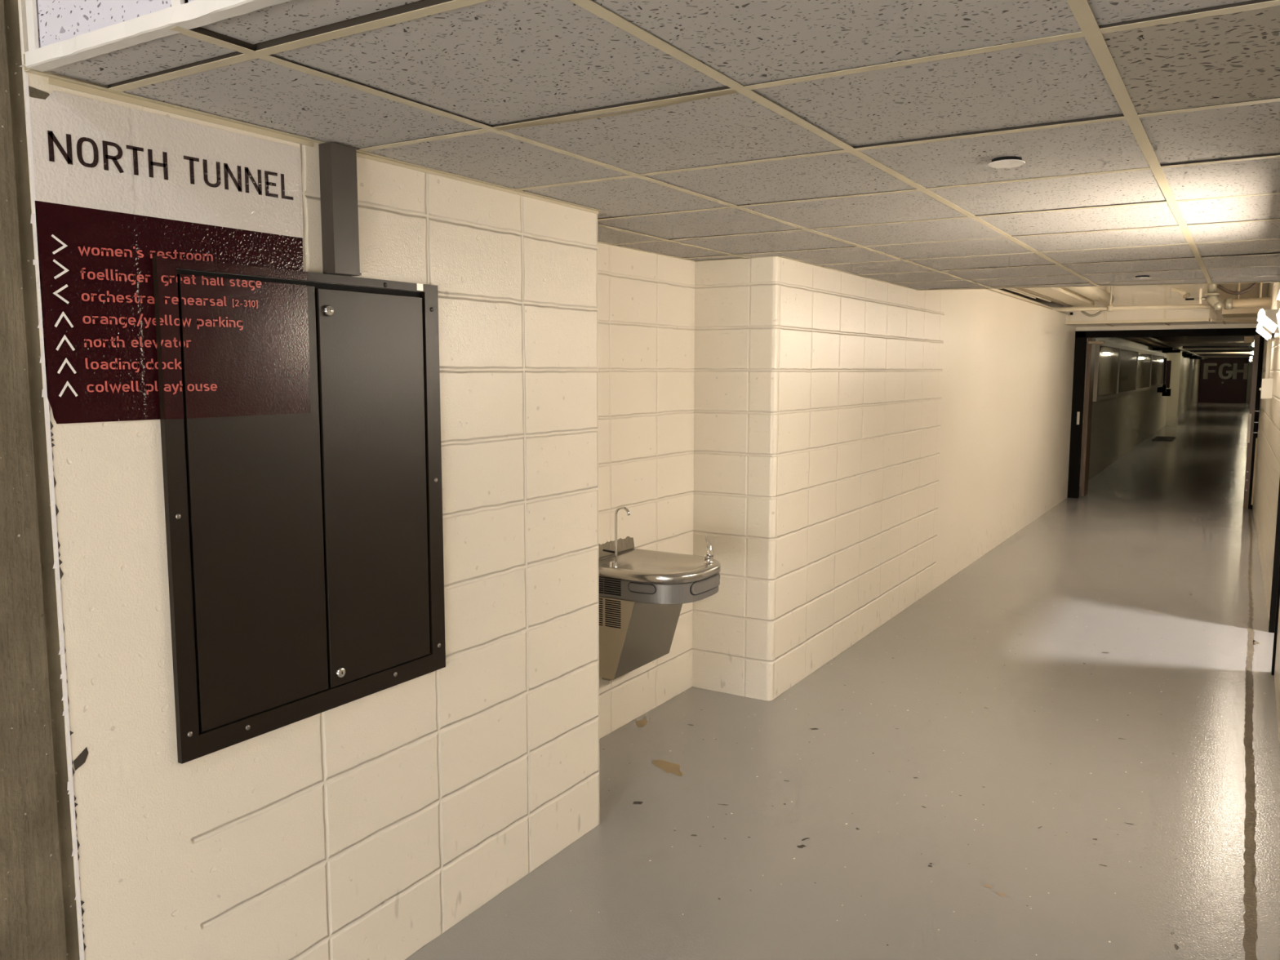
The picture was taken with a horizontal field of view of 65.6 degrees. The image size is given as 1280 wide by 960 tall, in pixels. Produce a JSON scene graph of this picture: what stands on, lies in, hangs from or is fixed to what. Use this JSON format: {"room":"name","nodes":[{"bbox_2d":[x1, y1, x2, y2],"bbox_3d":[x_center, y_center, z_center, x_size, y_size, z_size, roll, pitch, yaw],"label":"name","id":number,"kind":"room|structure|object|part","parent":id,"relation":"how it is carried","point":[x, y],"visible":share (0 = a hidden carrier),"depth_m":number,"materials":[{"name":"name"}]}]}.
{"room":"basement corridor","nodes":[
{"label":"basement corridor","id":0,"kind":"room"},
{"bbox_2d":[0,0,79,959],"bbox_3d":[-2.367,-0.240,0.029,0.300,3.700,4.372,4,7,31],"label":"door frame","id":1,"kind":"structure","parent":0,"point":[38,921],"depth_m":1.82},
{"bbox_2d":[24,0,291,71],"bbox_3d":[0.787,-1.372,0.542,4.362,1.555,0.029,4,7,31],"label":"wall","id":2,"kind":"structure","parent":0,"point":[70,31],"depth_m":1.63,"materials":[{"name":"paint"}]},
{"bbox_2d":[17,0,599,959],"bbox_3d":[-0.750,0.167,2.730,0.302,2.300,1.837,4,7,31],"label":"wall","id":3,"kind":"structure","parent":0,"point":[370,827],"depth_m":2.66,"materials":[{"name":"brick"}]},
{"bbox_2d":[29,90,311,423],"bbox_3d":[-0.932,-0.433,2.059,0.015,0.608,0.601,4,7,31],"label":"sign","id":4,"kind":"object","parent":3,"relation":"attached to","point":[117,188],"visible":1,"depth_m":2.01,"materials":[{"name":"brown plastic"}]},
{"bbox_3d":[-0.938,-0.635,2.040,0.001,0.203,0.601,4,7,31],"label":"white panel","id":5,"kind":"part","parent":4,"relation":"part of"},
{"bbox_3d":[-0.933,-0.332,2.069,0.014,0.405,0.598,4,7,31],"label":"maroon panel","id":6,"kind":"part","parent":4,"relation":"part of","materials":[{"name":"red plastic"}]},
{"bbox_2d":[152,256,445,764],"bbox_3d":[-0.794,0.036,2.411,0.103,1.056,0.812,4,7,31],"label":"electrical panel","id":7,"kind":"object","parent":3,"relation":"attached to","point":[305,550],"visible":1,"depth_m":2.37,"materials":[{"name":"brown metal"}]},
{"bbox_3d":[-0.858,0.045,2.239,0.010,0.973,0.346,4,7,31],"label":"door","id":8,"kind":"part","parent":7,"relation":"part of","materials":[{"name":"brown metal"}]},
{"bbox_3d":[-0.672,0.014,2.539,0.010,0.969,0.346,4,7,31],"label":"door","id":9,"kind":"part","parent":7,"relation":"part of","materials":[{"name":"brown metal"}]},
{"bbox_2d":[47,77,598,213],"bbox_3d":[-0.608,-0.809,2.562,0.004,0.011,1.790,4,7,31],"label":"trim","id":10,"kind":"structure","parent":3,"relation":"attached to","point":[51,81],"depth_m":2.14,"materials":[{"name":"metal"}]},
{"bbox_2d":[318,142,361,276],"bbox_3d":[-0.715,-0.641,2.366,0.044,0.300,0.082,4,7,31],"label":"wireway","id":11,"kind":"object","parent":3,"relation":"attached to","point":[337,162],"visible":1,"depth_m":2.35,"materials":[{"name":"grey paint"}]},
{"bbox_2d":[597,242,695,738],"bbox_3d":[-0.218,-0.014,4.375,0.200,2.300,1.541,4,7,31],"label":"wall","id":12,"kind":"structure","parent":0,"point":[646,300],"depth_m":4.58,"materials":[{"name":"paint"}]},
{"bbox_2d":[598,536,634,558],"bbox_3d":[-0.149,0.303,4.320,0.012,0.065,0.458,4,7,31],"label":"backsplash","id":13,"kind":"structure","parent":12,"relation":"attached to","point":[626,544],"depth_m":4.40,"materials":[{"name":"silver metal"}]},
{"bbox_2d":[598,506,720,680],"bbox_3d":[0.066,0.454,4.204,0.518,0.727,0.459,4,7,31],"label":"fountain","id":14,"kind":"object","parent":12,"relation":"attached to","point":[642,593],"visible":0.94,"depth_m":4.08,"materials":[{"name":"silver metal"}]},
{"bbox_3d":[-0.127,0.294,4.098,0.058,0.010,0.012,4,7,31],"label":"filler lever","id":15,"kind":"part","parent":14,"relation":"part of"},
{"bbox_3d":[-0.147,0.651,4.090,0.292,0.340,0.006,4,7,31],"label":"panel","id":16,"kind":"part","parent":14,"relation":"part of","materials":[{"name":"metal"}]},
{"bbox_3d":[-0.027,0.628,4.283,0.294,0.340,0.450,4,7,31],"label":"panel","id":17,"kind":"part","parent":14,"relation":"part of","materials":[{"name":"silver metal"}]},
{"bbox_2d":[598,548,720,583],"bbox_3d":[0.067,0.364,4.194,0.517,0.040,0.458,4,7,31],"label":"basin","id":18,"kind":"object","parent":14,"relation":"in","point":[633,566],"depth_m":4.17,"materials":[{"name":"silver metal"}]},
{"bbox_2d":[704,536,713,557],"bbox_3d":[0.290,0.280,4.182,0.044,0.083,0.036,4,7,31],"label":"spout","id":19,"kind":"object","parent":14,"relation":"attached to","point":[709,548],"depth_m":4.17,"materials":[{"name":"silver metal"}]},
{"bbox_2d":[19,0,1279,290],"bbox_3d":[1.162,-1.051,3.969,2.655,0.178,6.156,4,7,31],"label":"ceiling","id":20,"kind":"structure","parent":0,"point":[861,138],"depth_m":2.08,"materials":[{"name":"tile"}]},
{"bbox_2d":[988,155,1025,168],"bbox_3d":[0.927,-0.805,2.509,0.088,0.017,0.088,4,7,31],"label":"sprinkler cover","id":21,"kind":"object","parent":20,"relation":"attached to","point":[1009,162],"visible":1,"depth_m":2.49,"materials":[{"name":"white metal"}]},
{"bbox_2d":[991,155,1022,161],"bbox_3d":[0.925,-0.807,2.506,0.072,0.012,0.072,4,7,31],"label":"socket","id":22,"kind":"object","parent":21,"relation":"attached to","point":[1010,158],"depth_m":2.47,"materials":[{"name":"metal"}]},
{"bbox_2d":[1133,275,1151,279],"bbox_3d":[2.830,-1.144,5.592,0.088,0.017,0.088,4,7,31],"label":"sprinkler cover","id":23,"kind":"object","parent":20,"relation":"attached to","point":[1141,277],"visible":0.99,"depth_m":5.58,"materials":[{"name":"white metal"}]},
{"bbox_2d":[1135,275,1149,277],"bbox_3d":[2.829,-1.146,5.589,0.072,0.012,0.072,4,7,31],"label":"socket","id":24,"kind":"object","parent":23,"relation":"attached to","point":[1141,276],"depth_m":5.56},
{"bbox_2d":[404,402,1279,959],"bbox_3d":[15.301,-1.048,24.344,6.300,0.001,64.200,4,7,31],"label":"floor","id":25,"kind":"structure","parent":0,"point":[1066,747],"depth_m":3.94,"materials":[{"name":"grey paint"}]},
{"bbox_2d":[692,256,1075,701],"bbox_3d":[2.814,-0.496,8.824,0.577,2.287,9.259,4,7,31],"label":"wall pier","id":26,"kind":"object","parent":25,"relation":"on","point":[860,443],"visible":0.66,"depth_m":5.60,"materials":[{"name":"brick"}]},
{"bbox_2d":[986,288,1053,310],"bbox_3d":[3.181,-1.656,8.800,0.022,0.024,5.500,4,7,31],"label":"conduit","id":27,"kind":"object","parent":26,"relation":"on","point":[986,289],"visible":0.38,"depth_m":9.45,"materials":[{"name":"beige metal"}]},
{"bbox_2d":[983,884,1006,896],"bbox_3d":[1.110,1.284,3.106,0.077,0.001,0.052,4,7,31],"label":"floor stain","id":28,"kind":"object","parent":25,"relation":"on","point":[985,885],"depth_m":3.09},
{"bbox_2d":[1151,435,1176,440],"bbox_3d":[12.517,-0.990,23.706,0.420,0.020,1.400,4,7,31],"label":"floor mat","id":29,"kind":"object","parent":25,"relation":"on","point":[1157,437],"visible":1,"depth_m":23.47,"materials":[{"name":"black rubber"}]},
{"bbox_2d":[1000,288,1016,294],"bbox_3d":[3.006,-2.113,9.802,0.300,0.713,7.300,4,7,31],"label":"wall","id":30,"kind":"structure","parent":0,"point":[1005,290],"depth_m":11.73,"materials":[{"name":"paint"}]},
{"bbox_2d":[1079,337,1200,486],"bbox_3d":[17.277,-3.146,32.422,0.300,2.400,46.054,4,7,31],"label":"wall","id":31,"kind":"structure","parent":0,"point":[1119,424],"depth_m":19.36,"materials":[{"name":"paint"}]},
{"bbox_2d":[1076,337,1104,496],"bbox_3d":[5.772,-0.800,12.718,0.255,2.018,0.510,4,7,31],"label":"door","id":32,"kind":"structure","parent":31,"relation":"in","point":[1091,341],"depth_m":12.69,"materials":[{"name":"brown wood"}]},
{"bbox_3d":[5.546,-0.782,12.565,0.030,0.160,0.010,4,7,31],"label":"latch plate","id":33,"kind":"part","parent":32,"relation":"part of","materials":[{"name":"silver metal"}]},
{"bbox_3d":[5.745,-1.730,12.497,0.180,0.030,0.060,4,7,31],"label":"closer arm","id":34,"kind":"part","parent":32,"relation":"part of","materials":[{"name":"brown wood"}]},
{"bbox_2d":[1092,340,1120,401],"bbox_3d":[6.992,-1.641,14.976,0.165,0.840,2.650,4,7,31],"label":"display case","id":35,"kind":"object","parent":31,"relation":"attached to","point":[1107,355],"visible":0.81,"depth_m":14.69,"materials":[{"name":"clear glass"}]},
{"bbox_3d":[7.052,-1.637,14.940,0.006,0.720,2.510,4,7,31],"label":"glass pane","id":36,"kind":"part","parent":35,"relation":"part of","materials":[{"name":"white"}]},
{"bbox_2d":[1118,345,1138,395],"bbox_3d":[8.516,-1.922,17.487,0.165,0.830,3.150,4,7,31],"label":"display case","id":37,"kind":"object","parent":31,"relation":"attached to","point":[1129,355],"visible":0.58,"depth_m":17.45,"materials":[{"name":"clear glass"}]},
{"bbox_2d":[1136,349,1152,391],"bbox_3d":[10.220,-2.236,20.296,0.165,0.820,3.350,4,7,31],"label":"display case","id":38,"kind":"object","parent":31,"relation":"attached to","point":[1144,357],"visible":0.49,"depth_m":20.30,"materials":[{"name":"clear glass"}]},
{"bbox_2d":[1150,351,1164,388],"bbox_3d":[12.104,-2.582,23.402,0.165,0.810,3.850,4,7,31],"label":"display case","id":39,"kind":"object","parent":31,"relation":"attached to","point":[1157,359],"visible":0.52,"depth_m":23.42,"materials":[{"name":"clear glass"}]},
{"bbox_2d":[1156,358,1166,392],"bbox_3d":[13.651,-2.739,25.924,0.200,0.890,0.370,4,7,31],"label":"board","id":40,"kind":"object","parent":31,"relation":"attached to","point":[1160,389],"visible":0.57,"depth_m":25.91,"materials":[{"name":"black"}]},
{"bbox_2d":[1156,384,1166,392],"bbox_3d":[13.619,-2.390,25.911,0.200,0.200,0.250,4,7,31],"label":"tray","id":41,"kind":"object","parent":40,"relation":"on","point":[1160,389],"depth_m":25.80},
{"bbox_3d":[13.700,-2.861,26.029,0.160,0.670,0.120,4,7,31],"label":"board panel","id":42,"kind":"part","parent":40,"relation":"part of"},
{"bbox_2d":[1123,337,1207,359],"bbox_3d":[17.598,-4.096,32.150,0.420,0.150,40.004,4,7,31],"label":"rack","id":43,"kind":"object","parent":31,"relation":"attached to","point":[1165,347],"visible":0.72,"depth_m":23.64,"materials":[{"name":"black metal"}]},
{"bbox_2d":[1161,360,1171,395],"bbox_3d":[14.683,-2.831,27.638,0.200,0.980,0.370,4,7,31],"label":"board","id":44,"kind":"object","parent":31,"relation":"attached to","point":[1168,362],"visible":0.64,"depth_m":27.66,"materials":[{"name":"black"}]},
{"bbox_2d":[1161,388,1171,395],"bbox_3d":[14.651,-2.438,27.630,0.200,0.200,0.250,4,7,31],"label":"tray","id":45,"kind":"object","parent":44,"relation":"on","point":[1168,390],"depth_m":27.51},
{"bbox_3d":[14.731,-2.953,27.742,0.160,0.760,0.120,4,7,31],"label":"board panel","id":46,"kind":"part","parent":44,"relation":"part of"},
{"bbox_2d":[1164,346,1182,425],"bbox_3d":[15.905,-2.844,29.673,0.400,2.400,0.600,4,7,31],"label":"pilaster","id":47,"kind":"object","parent":31,"relation":"attached to","point":[1172,401],"visible":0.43,"depth_m":29.41,"materials":[{"name":"paint"}]},
{"bbox_2d":[1186,351,1194,409],"bbox_3d":[22.992,-4.150,41.561,0.200,2.400,0.600,4,7,31],"label":"pilaster","id":48,"kind":"object","parent":31,"relation":"attached to","point":[1191,366],"visible":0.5,"depth_m":41.32,"materials":[{"name":"paint"}]},
{"bbox_2d":[1170,342,1252,346],"bbox_3d":[14.803,-3.524,25.854,2.151,0.060,0.300,4,7,31],"label":"ceiling beam","id":49,"kind":"structure","parent":31,"relation":"attached to","point":[1218,344],"depth_m":25.71,"materials":[{"name":"black metal"}]},
{"bbox_2d":[1183,347,1253,350],"bbox_3d":[17.910,-4.085,30.956,2.177,0.060,0.300,4,7,31],"label":"ceiling beam","id":50,"kind":"structure","parent":31,"relation":"attached to","point":[1188,348],"depth_m":30.77,"materials":[{"name":"grey metal"}]},
{"bbox_2d":[1194,351,1250,354],"bbox_3d":[22.053,-4.832,37.759,2.212,0.060,0.300,4,7,31],"label":"ceiling beam","id":51,"kind":"structure","parent":31,"relation":"attached to","point":[1197,353],"depth_m":37.62,"materials":[{"name":"metal"}]},
{"bbox_2d":[1202,355,1253,356],"bbox_3d":[27.231,-5.767,46.263,2.256,0.060,0.300,4,7,31],"label":"ceiling beam","id":52,"kind":"structure","parent":31,"relation":"attached to","point":[1232,355],"depth_m":45.92,"materials":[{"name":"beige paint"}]},
{"bbox_2d":[1016,282,1268,327],"bbox_3d":[6.063,-2.233,11.729,2.900,0.792,1.015,4,7,31],"label":"wall header","id":53,"kind":"structure","parent":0,"point":[1148,295],"depth_m":11.30,"materials":[{"name":"paint"}]},
{"bbox_2d":[1065,286,1114,305],"bbox_3d":[3.790,-1.811,8.879,0.147,0.147,6.299,4,7,31],"label":"insulated pipe","id":54,"kind":"object","parent":53,"relation":"attached to","point":[1097,294],"visible":0.31,"depth_m":10.32,"materials":[{"name":"beige paint"}]},
{"bbox_2d":[1066,328,1264,509],"bbox_3d":[6.142,-1.204,12.245,2.620,2.950,0.150,4,7,31],"label":"door frame","id":55,"kind":"structure","parent":53,"relation":"attached to","point":[1080,348],"depth_m":12.46,"materials":[{"name":"black metal"}]},
{"bbox_2d":[1222,305,1271,317],"bbox_3d":[6.407,-1.782,10.473,0.444,0.090,0.830,4,7,31],"label":"soffit box","id":56,"kind":"object","parent":53,"relation":"attached to","point":[1252,311],"visible":0.5,"depth_m":10.19,"materials":[{"name":"beige paint"}]},
{"bbox_2d":[1244,336,1254,342],"bbox_3d":[7.162,-1.653,11.674,0.100,0.070,0.070,4,7,31],"label":"sensor box","id":57,"kind":"object","parent":53,"relation":"attached to","point":[1246,339],"visible":1,"depth_m":11.65,"materials":[{"name":"brown plastic"}]},
{"bbox_2d":[1075,323,1262,331],"bbox_3d":[6.300,-1.852,12.065,3.000,0.051,0.110,4,7,31],"label":"wall","id":58,"kind":"structure","parent":0,"point":[1242,325],"depth_m":11.96,"materials":[{"name":"paint"}]},
{"bbox_2d":[1152,335,1254,355],"bbox_3d":[18.285,-4.344,31.669,3.600,0.150,46.050,4,7,31],"label":"ceiling","id":59,"kind":"structure","parent":0,"point":[1220,339],"depth_m":26.76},
{"bbox_2d":[1197,355,1252,402],"bbox_3d":[30.184,-5.199,51.124,3.600,2.400,0.280,4,7,31],"label":"wall","id":60,"kind":"structure","parent":0,"point":[1249,375],"depth_m":50.52,"materials":[{"name":"paint"}]},
{"bbox_2d":[1197,357,1248,402],"bbox_3d":[29.944,-5.124,50.983,2.135,2.280,0.215,4,7,31],"label":"end door","id":61,"kind":"structure","parent":60,"relation":"in","point":[1221,380],"depth_m":50.91,"materials":[{"name":"metal"}]},
{"bbox_2d":[1248,355,1253,406],"bbox_3d":[19.393,-3.001,31.134,0.300,2.400,46.051,4,7,31],"label":"wall","id":62,"kind":"structure","parent":0,"point":[1253,355],"depth_m":44.44,"materials":[{"name":"paint"}]},
{"bbox_2d":[1252,282,1279,749],"bbox_3d":[4.073,-0.521,6.051,0.400,2.950,12.640,4,7,31],"label":"wall","id":63,"kind":"structure","parent":0,"point":[1267,475],"depth_m":7.99,"materials":[{"name":"paint"}]},
{"bbox_2d":[1243,334,1259,509],"bbox_3d":[7.380,-0.707,11.952,0.104,2.030,0.987,4,7,31],"label":"door","id":64,"kind":"structure","parent":63,"relation":"in","point":[1252,424],"depth_m":11.59,"materials":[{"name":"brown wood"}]},
{"bbox_3d":[7.123,-0.605,11.611,0.030,0.340,0.012,4,7,31],"label":"edge plate","id":65,"kind":"part","parent":64,"relation":"part of","materials":[{"name":"silver metal"}]},
{"bbox_2d":[1251,437,1257,505],"bbox_3d":[7.180,-0.099,11.592,0.027,0.780,0.080,4,7,31],"label":"guard","id":66,"kind":"object","parent":63,"relation":"attached to","point":[1255,450],"visible":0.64,"depth_m":11.56,"materials":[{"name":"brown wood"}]},
{"bbox_2d":[1255,323,1271,340],"bbox_3d":[5.767,-1.367,9.185,0.122,0.135,1.200,4,7,31],"label":"wall lamp","id":67,"kind":"object","parent":63,"relation":"attached to","point":[1264,331],"visible":0.73,"depth_m":8.70,"materials":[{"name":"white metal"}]},
{"bbox_2d":[1259,338,1273,399],"bbox_3d":[5.255,-0.931,8.315,0.094,0.500,0.110,4,7,31],"label":"junction box","id":68,"kind":"object","parent":63,"relation":"attached to","point":[1267,384],"visible":0.99,"depth_m":8.29,"materials":[{"name":"white metal"}]},
{"bbox_2d":[1257,308,1279,333],"bbox_3d":[4.555,-1.147,7.184,0.157,0.135,1.100,4,7,31],"label":"wall lamp","id":69,"kind":"object","parent":63,"relation":"attached to","point":[1269,320],"visible":0.98,"depth_m":6.74,"materials":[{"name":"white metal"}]},
{"bbox_2d":[1268,478,1279,675],"bbox_3d":[3.756,-0.039,5.597,0.222,2.090,1.080,4,7,31],"label":"door frame","id":70,"kind":"structure","parent":63,"relation":"attached to","point":[1275,593],"depth_m":6.11,"materials":[{"name":"black metal"}]},
{"bbox_2d":[1276,288,1279,335],"bbox_3d":[2.162,-0.547,3.238,0.132,0.176,1.324,4,7,31],"label":"wall lamp","id":71,"kind":"object","parent":63,"relation":"attached to","point":[1278,294],"visible":1,"depth_m":3.74,"materials":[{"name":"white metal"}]},
{"bbox_3d":[4.298,-2.407,9.002,3.300,0.150,7.350,4,7,31],"label":"ceiling slab","id":72,"kind":"structure","parent":0,"visible":0},
{"bbox_2d":[1015,288,1072,306],"bbox_3d":[3.454,-2.047,9.060,0.058,0.579,6.299,4,7,31],"label":"air duct","id":73,"kind":"object","parent":72,"relation":"hanging from","point":[1024,290],"visible":0.14,"depth_m":10.17,"materials":[{"name":"beige metal"}]},
{"bbox_2d":[1025,287,1094,306],"bbox_3d":[3.587,-2.039,8.979,0.219,0.577,6.299,4,7,31],"label":"air duct","id":74,"kind":"object","parent":72,"relation":"hanging from","point":[1064,295],"visible":0.14,"depth_m":10.20,"materials":[{"name":"beige paint"}]},
{"bbox_2d":[991,285,1211,311],"bbox_3d":[3.914,-1.944,8.543,1.624,0.670,5.884,4,7,31],"label":"pipe","id":75,"kind":"object","parent":72,"relation":"hanging from","point":[1109,308],"visible":0.61,"depth_m":10.96,"materials":[{"name":"metal"}]},
{"bbox_2d":[1004,288,1051,302],"bbox_3d":[3.112,-1.713,8.659,0.055,0.027,5.200,4,7,31],"label":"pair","id":76,"kind":"object","parent":75,"relation":"attached to","point":[1014,290],"visible":0.32,"depth_m":9.71,"materials":[{"name":"beige paint"}]},
{"bbox_2d":[1080,310,1103,316],"bbox_3d":[5.147,-1.899,11.302,0.238,0.085,0.027,4,7,31],"label":"loop","id":77,"kind":"object","parent":75,"relation":"hanging from","point":[1082,312],"visible":1,"depth_m":11.29,"materials":[{"name":"beige metal"}]},
{"bbox_3d":[5.277,-2.256,11.100,0.017,0.610,0.017,1,6,9],"label":"hanger rod","id":78,"kind":"part","parent":75,"relation":"part of","materials":[{"name":"beige paint"}]},
{"bbox_2d":[1170,288,1190,298],"bbox_3d":[5.693,-1.970,10.459,0.184,0.116,0.075,4,7,31],"label":"pipe fitting","id":79,"kind":"object","parent":75,"relation":"attached to","point":[1183,293],"visible":1,"depth_m":10.44,"materials":[{"name":"beige paint"}]},
{"bbox_2d":[1185,284,1222,310],"bbox_3d":[5.802,-2.096,10.162,0.136,0.721,0.343,-6,9,-44],"label":"valve","id":80,"kind":"object","parent":72,"relation":"hanging from","point":[1212,298],"visible":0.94,"depth_m":10.10,"materials":[{"name":"beige paint"}]},
{"bbox_3d":[5.761,-1.860,10.196,0.120,0.039,0.039,4,7,31],"label":"stem","id":81,"kind":"part","parent":80,"relation":"part of","materials":[{"name":"beige metal"}]},
{"bbox_3d":[5.872,-1.771,10.090,0.088,0.091,0.090,4,7,31],"label":"valve bulb","id":82,"kind":"part","parent":80,"relation":"part of","materials":[{"name":"beige metal"}]},
{"bbox_2d":[1217,282,1258,294],"bbox_3d":[5.987,-2.133,9.850,0.432,0.578,0.033,4,7,31],"label":"cable","id":83,"kind":"object","parent":72,"relation":"hanging from","point":[1222,288],"visible":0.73,"depth_m":9.89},
{"bbox_2d":[1237,283,1240,298],"bbox_3d":[6.053,-2.129,10.010,0.018,0.620,0.018,-4,8,-36],"label":"rod","id":84,"kind":"object","parent":72,"relation":"hanging from","point":[1239,284],"visible":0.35,"depth_m":10.03,"materials":[{"name":"beige metal"}]},
{"bbox_2d":[1223,297,1271,309],"bbox_3d":[6.130,-1.780,10.001,0.434,0.113,0.111,4,7,31],"label":"pipe","id":85,"kind":"object","parent":84,"relation":"hanging from","point":[1230,303],"visible":0.83,"depth_m":9.98,"materials":[{"name":"beige metal"}]},
{"bbox_2d":[1259,282,1262,297],"bbox_3d":[6.215,-2.118,9.911,0.018,0.620,0.018,-4,8,-36],"label":"rod","id":86,"kind":"object","parent":72,"relation":"hanging from","point":[1261,283],"visible":0.35,"depth_m":9.93,"materials":[{"name":"beige metal"}]}
]}

